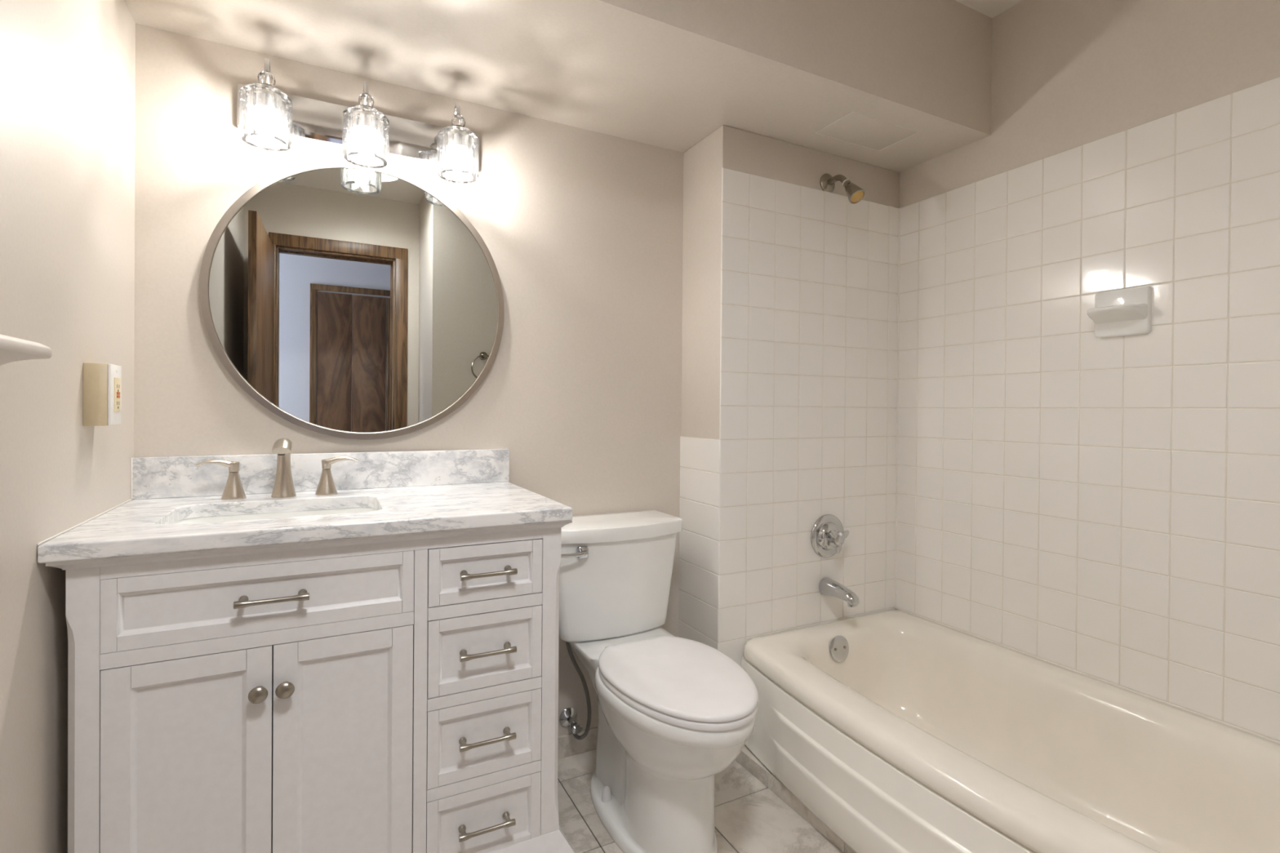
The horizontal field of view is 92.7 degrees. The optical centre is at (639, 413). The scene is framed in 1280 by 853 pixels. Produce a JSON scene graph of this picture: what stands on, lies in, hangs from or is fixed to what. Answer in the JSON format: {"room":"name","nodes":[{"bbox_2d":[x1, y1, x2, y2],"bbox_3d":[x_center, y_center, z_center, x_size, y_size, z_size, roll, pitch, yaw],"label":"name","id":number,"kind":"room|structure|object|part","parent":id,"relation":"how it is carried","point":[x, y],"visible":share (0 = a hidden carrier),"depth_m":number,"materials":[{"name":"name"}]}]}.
{"room":"bathroom","nodes":[
{"label":"bathroom","id":0,"kind":"room"},
{"bbox_2d":[0,0,135,852],"bbox_3d":[-0.761,-0.097,0.476,0.100,2.440,2.398,0,0,-27],"label":"wall","id":1,"kind":"structure","parent":0,"point":[68,67],"depth_m":1.03,"materials":[{"name":"beige paint"}]},
{"bbox_2d":[0,333,52,365],"bbox_3d":[-0.690,-0.039,0.579,0.120,0.088,0.714,0,0,-27],"label":"wall shelf","id":2,"kind":"object","parent":1,"relation":"attached to","point":[11,348],"visible":1,"depth_m":0.67,"materials":[{"name":"white paint"}]},
{"bbox_2d":[83,362,121,426],"bbox_3d":[-1.054,-0.037,1.200,0.046,0.120,0.072,0,0,-27],"label":"outlet box","id":3,"kind":"object","parent":1,"relation":"attached to","point":[102,382],"visible":1,"depth_m":1.17,"materials":[{"name":"beige plastic"}]},
{"bbox_3d":[-1.040,-0.037,1.209,0.005,0.119,0.070,0,0,-27],"label":"plate","id":4,"kind":"part","parent":3,"relation":"part of","materials":[{"name":"white plastic"}]},
{"bbox_2d":[114,377,120,412],"bbox_3d":[-1.037,-0.038,1.210,0.003,0.068,0.034,0,0,-27],"label":"receptacle","id":5,"kind":"object","parent":3,"relation":"attached to","point":[117,380],"depth_m":1.21,"materials":[{"name":"white plastic"}]},
{"bbox_2d":[133,23,683,736],"bbox_3d":[-0.560,-0.104,1.875,1.545,2.440,0.100,0,0,-27],"label":"wall","id":6,"kind":"structure","parent":0,"point":[581,229],"depth_m":1.90,"materials":[{"name":"beige paint"}]},
{"bbox_2d":[132,448,509,499],"bbox_3d":[-0.812,0.157,1.676,0.912,0.100,0.026,0,0,-27],"label":"backsplash","id":7,"kind":"structure","parent":6,"relation":"attached to","point":[153,477],"depth_m":1.64,"materials":[{"name":"white stone"}]},
{"bbox_2d":[199,160,504,439],"bbox_3d":[-0.760,-0.311,1.700,0.766,0.766,0.022,0,0,-27],"label":"mirror","id":8,"kind":"object","parent":6,"relation":"attached to","point":[348,300],"visible":1,"depth_m":1.67,"materials":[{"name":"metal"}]},
{"bbox_2d":[236,57,479,183],"bbox_3d":[-0.719,-0.762,1.622,0.605,0.211,0.189,0,0,-27],"label":"vanity light","id":9,"kind":"object","parent":6,"relation":"attached to","point":[263,108],"visible":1,"depth_m":1.62,"materials":[{"name":"clear glass"}]},
{"bbox_3d":[-0.907,-0.719,1.482,0.109,0.123,0.112,0,0,-27],"label":"lamp shade","id":10,"kind":"part","parent":9,"relation":"part of","materials":[{"name":"clear glass"}]},
{"bbox_3d":[-0.907,-0.756,1.482,0.036,0.045,0.036,0,0,-27],"label":"bulb","id":11,"kind":"part","parent":9,"relation":"part of","materials":[{"name":"white glass"}]},
{"bbox_3d":[-0.930,-0.821,1.528,0.032,0.095,0.116,0,0,-27],"label":"arm","id":12,"kind":"part","parent":9,"relation":"part of","materials":[{"name":"silver metal"}]},
{"bbox_3d":[-0.734,-0.820,1.630,0.032,0.095,0.116,0,0,-27],"label":"arm","id":13,"kind":"part","parent":9,"relation":"part of","materials":[{"name":"silver metal"}]},
{"bbox_3d":[-0.711,-0.718,1.584,0.109,0.123,0.112,0,0,-27],"label":"lamp shade","id":14,"kind":"part","parent":9,"relation":"part of","materials":[{"name":"clear glass"}]},
{"bbox_3d":[-0.711,-0.756,1.583,0.036,0.045,0.036,0,0,-27],"label":"bulb","id":15,"kind":"part","parent":9,"relation":"part of","materials":[{"name":"white glass"}]},
{"bbox_3d":[-0.527,-0.819,1.737,0.032,0.095,0.116,0,0,-27],"label":"arm","id":16,"kind":"part","parent":9,"relation":"part of","materials":[{"name":"silver metal"}]},
{"bbox_3d":[-0.504,-0.717,1.691,0.109,0.123,0.112,0,0,-27],"label":"lamp shade","id":17,"kind":"part","parent":9,"relation":"part of","materials":[{"name":"clear glass"}]},
{"bbox_3d":[-0.504,-0.755,1.691,0.036,0.045,0.036,0,0,-27],"label":"bulb","id":18,"kind":"part","parent":9,"relation":"part of","materials":[{"name":"white glass"}]},
{"bbox_2d":[559,641,591,740],"bbox_3d":[-0.210,0.858,1.939,0.111,0.374,0.125,0,0,-27],"label":"supply valve","id":19,"kind":"object","parent":6,"relation":"attached to","point":[568,717],"visible":0.91,"depth_m":1.95,"materials":[{"name":"silver metal"}]},
{"bbox_3d":[-0.199,0.997,1.927,0.038,0.026,0.012,0,0,-27],"label":"valve knob","id":20,"kind":"part","parent":19,"relation":"part of","materials":[{"name":"silver metal"}]},
{"bbox_2d":[557,726,597,759],"bbox_3d":[-0.147,1.083,2.039,0.638,0.070,0.010,0,0,-27],"label":"baseboard","id":21,"kind":"structure","parent":6,"relation":"attached to","point":[568,745],"depth_m":2.00,"materials":[{"name":"stone"}]},
{"bbox_2d":[124,0,991,172],"bbox_3d":[-0.036,-1.126,1.768,2.368,0.386,0.652,0,0,-27],"label":"ceiling","id":22,"kind":"structure","parent":0,"point":[668,74],"depth_m":1.68,"materials":[{"name":"beige paint"}]},
{"bbox_2d":[815,111,918,151],"bbox_3d":[0.748,-0.929,2.014,0.296,0.004,0.162,0,0,-27],"label":"access hatch","id":23,"kind":"object","parent":22,"relation":"attached to","point":[859,129],"visible":1,"depth_m":2.01,"materials":[{"name":"beige paint"}]},
{"bbox_2d":[557,749,843,852],"bbox_3d":[0.349,1.169,0.998,2.562,0.080,2.518,0,0,-27],"label":"floor","id":24,"kind":"structure","parent":0,"point":[749,816],"depth_m":1.69,"materials":[{"name":"stone"}]},
{"bbox_2d":[45,520,574,852],"bbox_3d":[-0.682,0.679,1.429,0.927,0.878,0.548,0,0,-27],"label":"vanity cabinet","id":25,"kind":"object","parent":24,"relation":"on","point":[393,693],"visible":0.99,"depth_m":1.19,"materials":[{"name":"white paint"}]},
{"bbox_3d":[-0.809,0.706,1.100,0.249,0.540,0.018,0,0,-27],"label":"door","id":26,"kind":"part","parent":25,"relation":"part of","materials":[{"name":"white paint"}]},
{"bbox_3d":[-0.694,0.345,1.155,0.501,0.126,0.018,0,0,-27],"label":"false drawer","id":27,"kind":"part","parent":25,"relation":"part of","materials":[{"name":"white paint"}]},
{"bbox_3d":[-0.704,0.517,1.126,0.032,0.032,0.028,0,0,-27],"label":"knob","id":28,"kind":"part","parent":25,"relation":"part of","materials":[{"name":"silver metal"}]},
{"bbox_3d":[-0.684,0.345,1.138,0.120,0.015,0.037,0,0,-27],"label":"handle","id":29,"kind":"part","parent":25,"relation":"part of","materials":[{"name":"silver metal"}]},
{"bbox_3d":[-0.582,0.632,1.237,0.822,0.740,0.004,0,0,-27],"label":"interior panel","id":30,"kind":"part","parent":25,"relation":"part of","materials":[{"name":"white wood"}]},
{"bbox_3d":[-0.666,0.517,1.146,0.032,0.032,0.028,0,0,-27],"label":"knob","id":31,"kind":"part","parent":25,"relation":"part of","materials":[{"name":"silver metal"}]},
{"bbox_2d":[36,448,572,563],"bbox_3d":[-0.689,0.174,1.436,0.913,0.130,0.566,0,0,-27],"label":"countertop","id":32,"kind":"structure","parent":25,"relation":"on","point":[410,491],"depth_m":1.46,"materials":[{"name":"white stone"}]},
{"bbox_2d":[173,507,376,524],"bbox_3d":[-0.800,0.313,1.356,0.436,0.148,0.304,0,0,-27],"label":"sink","id":33,"kind":"object","parent":32,"relation":"in","point":[338,511],"visible":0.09,"depth_m":1.47,"materials":[{"name":"white ceramic"}]},
{"bbox_2d":[195,438,359,500],"bbox_3d":[-0.879,0.134,1.492,0.353,0.147,0.143,0,0,-27],"label":"faucet","id":34,"kind":"object","parent":32,"relation":"on","point":[283,486],"visible":1,"depth_m":1.51,"materials":[{"name":"silver metal"}]},
{"bbox_3d":[-1.016,0.125,1.468,0.088,0.032,0.023,0,0,-34],"label":"lever","id":35,"kind":"part","parent":34,"relation":"part of","materials":[{"name":"silver metal"}]},
{"bbox_3d":[-0.990,0.174,1.487,0.051,0.064,0.051,0,0,-27],"label":"valve handle","id":36,"kind":"part","parent":34,"relation":"part of","materials":[{"name":"silver metal"}]},
{"bbox_3d":[-0.873,0.134,1.492,0.055,0.147,0.138,0,0,-27],"label":"spout","id":37,"kind":"part","parent":34,"relation":"part of","materials":[{"name":"silver metal"}]},
{"bbox_3d":[-0.810,0.175,1.577,0.051,0.064,0.051,0,0,-27],"label":"valve handle","id":38,"kind":"part","parent":34,"relation":"part of","materials":[{"name":"silver metal"}]},
{"bbox_3d":[-0.779,0.127,1.588,0.088,0.032,0.024,0,0,-21],"label":"lever","id":39,"kind":"part","parent":34,"relation":"part of","materials":[{"name":"silver metal"}]},
{"bbox_3d":[-0.680,0.249,1.429,0.905,0.018,0.532,0,0,-27],"label":"cornice","id":40,"kind":"part","parent":25,"relation":"part of","materials":[{"name":"white paint"}]},
{"bbox_3d":[-0.586,0.707,1.215,0.249,0.540,0.018,0,0,-27],"label":"door","id":41,"kind":"part","parent":25,"relation":"part of","materials":[{"name":"white paint"}]},
{"bbox_3d":[-0.341,0.897,1.344,0.248,0.162,0.018,0,0,-27],"label":"drawer","id":42,"kind":"part","parent":25,"relation":"part of","materials":[{"name":"white paint"}]},
{"bbox_3d":[-0.339,0.707,1.343,0.248,0.163,0.018,0,0,-27],"label":"drawer","id":43,"kind":"part","parent":25,"relation":"part of","materials":[{"name":"white paint"}]},
{"bbox_3d":[-0.338,0.516,1.342,0.247,0.161,0.018,0,0,-27],"label":"drawer","id":44,"kind":"part","parent":25,"relation":"part of","materials":[{"name":"white paint"}]},
{"bbox_3d":[-0.337,0.345,1.341,0.247,0.121,0.018,0,0,-27],"label":"drawer","id":45,"kind":"part","parent":25,"relation":"part of","materials":[{"name":"white paint"}]},
{"bbox_3d":[-0.334,0.897,1.326,0.120,0.015,0.037,0,0,-27],"label":"handle","id":46,"kind":"part","parent":25,"relation":"part of","materials":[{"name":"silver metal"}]},
{"bbox_3d":[-0.332,0.707,1.325,0.120,0.015,0.037,0,0,-27],"label":"handle","id":47,"kind":"part","parent":25,"relation":"part of","materials":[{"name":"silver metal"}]},
{"bbox_3d":[-0.331,0.517,1.323,0.120,0.015,0.037,0,0,-27],"label":"handle","id":48,"kind":"part","parent":25,"relation":"part of","materials":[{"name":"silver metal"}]},
{"bbox_3d":[-0.329,0.345,1.322,0.120,0.015,0.037,0,0,-27],"label":"handle","id":49,"kind":"part","parent":25,"relation":"part of","materials":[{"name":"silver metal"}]},
{"bbox_3d":[-0.679,1.038,1.420,0.927,0.156,0.523,0,0,-27],"label":"moulding","id":50,"kind":"part","parent":25,"relation":"part of","materials":[{"name":"white paint"}]},
{"bbox_2d":[558,510,758,852],"bbox_3d":[0.027,0.729,1.687,0.449,0.787,0.772,0,0,-27],"label":"toilet","id":51,"kind":"object","parent":24,"relation":"on","point":[675,713],"visible":0.94,"depth_m":1.59,"materials":[{"name":"white ceramic"}]},
{"bbox_3d":[-0.194,0.403,1.748,0.103,0.034,0.034,0,0,-27],"label":"flush lever","id":52,"kind":"part","parent":51,"relation":"part of","materials":[{"name":"silver metal"}]},
{"bbox_3d":[-0.095,0.527,1.923,0.429,0.302,0.231,0,0,-27],"label":"tank","id":53,"kind":"part","parent":51,"relation":"part of","materials":[{"name":"white ceramic"}]},
{"bbox_3d":[-0.091,0.354,1.919,0.449,0.042,0.245,0,0,-27],"label":"tank lid","id":54,"kind":"part","parent":51,"relation":"part of","materials":[{"name":"white ceramic"}]},
{"bbox_3d":[0.059,0.909,1.642,0.357,0.428,0.649,0,0,-27],"label":"bowl","id":55,"kind":"part","parent":51,"relation":"part of","materials":[{"name":"white ceramic"}]},
{"bbox_3d":[0.103,0.666,1.565,0.353,0.021,0.486,0,0,-27],"label":"seat lid","id":56,"kind":"part","parent":51,"relation":"part of","materials":[{"name":"white plastic"}]},
{"bbox_2d":[741,609,1279,852],"bbox_3d":[0.963,0.915,1.501,0.809,0.327,1.486,0,0,-27],"label":"bathtub","id":57,"kind":"object","parent":24,"relation":"on","point":[900,731],"visible":0.98,"depth_m":1.57,"materials":[{"name":"beige ceramic"}]},
{"bbox_3d":[0.682,0.803,2.084,0.086,0.085,0.018,0,0,-27],"label":"overflow plate","id":58,"kind":"part","parent":57,"relation":"part of","materials":[{"name":"silver metal"}]},
{"bbox_2d":[678,124,899,666],"bbox_3d":[0.545,0.096,2.310,0.829,2.054,0.349,0,0,-27],"label":"wall","id":59,"kind":"structure","parent":0,"point":[789,340],"depth_m":2.11,"materials":[{"name":"white tile"}]},
{"bbox_2d":[735,744,855,852],"bbox_3d":[0.671,1.106,1.349,0.064,0.046,1.484,0,0,-27],"label":"baseboard","id":60,"kind":"structure","parent":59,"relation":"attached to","point":[746,758],"depth_m":1.77,"materials":[{"name":"stone"}]},
{"bbox_2d":[810,514,848,557],"bbox_3d":[0.684,0.437,2.151,0.155,0.155,0.068,0,0,-27],"label":"shower valve","id":61,"kind":"object","parent":59,"relation":"attached to","point":[828,535],"visible":1,"depth_m":2.15,"materials":[{"name":"silver metal"}]},
{"bbox_3d":[0.692,0.445,2.139,0.091,0.083,0.040,0,0,-27],"label":"handle","id":62,"kind":"part","parent":61,"relation":"part of","materials":[{"name":"silver metal"}]},
{"bbox_2d":[818,577,859,607],"bbox_3d":[0.695,0.620,2.115,0.061,0.069,0.144,0,0,-27],"label":"tub spout","id":63,"kind":"object","parent":59,"relation":"attached to","point":[828,587],"visible":1,"depth_m":2.10,"materials":[{"name":"silver metal"}]},
{"bbox_2d":[819,173,865,204],"bbox_3d":[0.704,-0.782,2.101,0.068,0.143,0.165,0,0,-27],"label":"shower fixture","id":64,"kind":"object","parent":59,"relation":"attached to","point":[855,193],"visible":1,"depth_m":2.07,"materials":[{"name":"silver metal"}]},
{"bbox_3d":[0.691,-0.807,2.119,0.022,0.052,0.093,0,0,-22],"label":"arm","id":65,"kind":"part","parent":64,"relation":"part of","materials":[{"name":"silver metal"}]},
{"bbox_2d":[955,0,1022,17],"bbox_3d":[0.370,-1.351,0.982,2.562,0.080,2.518,0,0,-27],"label":"ceiling","id":66,"kind":"structure","parent":0,"point":[990,8],"depth_m":1.96,"materials":[{"name":"white paint"}]},
{"bbox_2d":[894,0,1279,743],"bbox_3d":[1.317,-0.088,1.813,0.104,2.440,1.938,0,0,-27],"label":"wall","id":67,"kind":"structure","parent":0,"point":[1107,510],"depth_m":1.71,"materials":[{"name":"white tile"}]},
{"bbox_2d":[1087,285,1151,337],"bbox_3d":[1.290,-0.278,1.660,0.094,0.129,0.130,0,0,-27],"label":"soap dish","id":68,"kind":"object","parent":67,"relation":"attached to","point":[1126,312],"visible":1,"depth_m":1.65,"materials":[{"name":"white ceramic"}]},
{"bbox_2d":[1087,303,1147,324],"bbox_3d":[1.283,-0.274,1.657,0.079,0.043,0.124,0,0,-27],"label":"tray","id":69,"kind":"object","parent":68,"relation":"on","point":[1102,313],"depth_m":1.64,"materials":[{"name":"white ceramic"}]}
]}

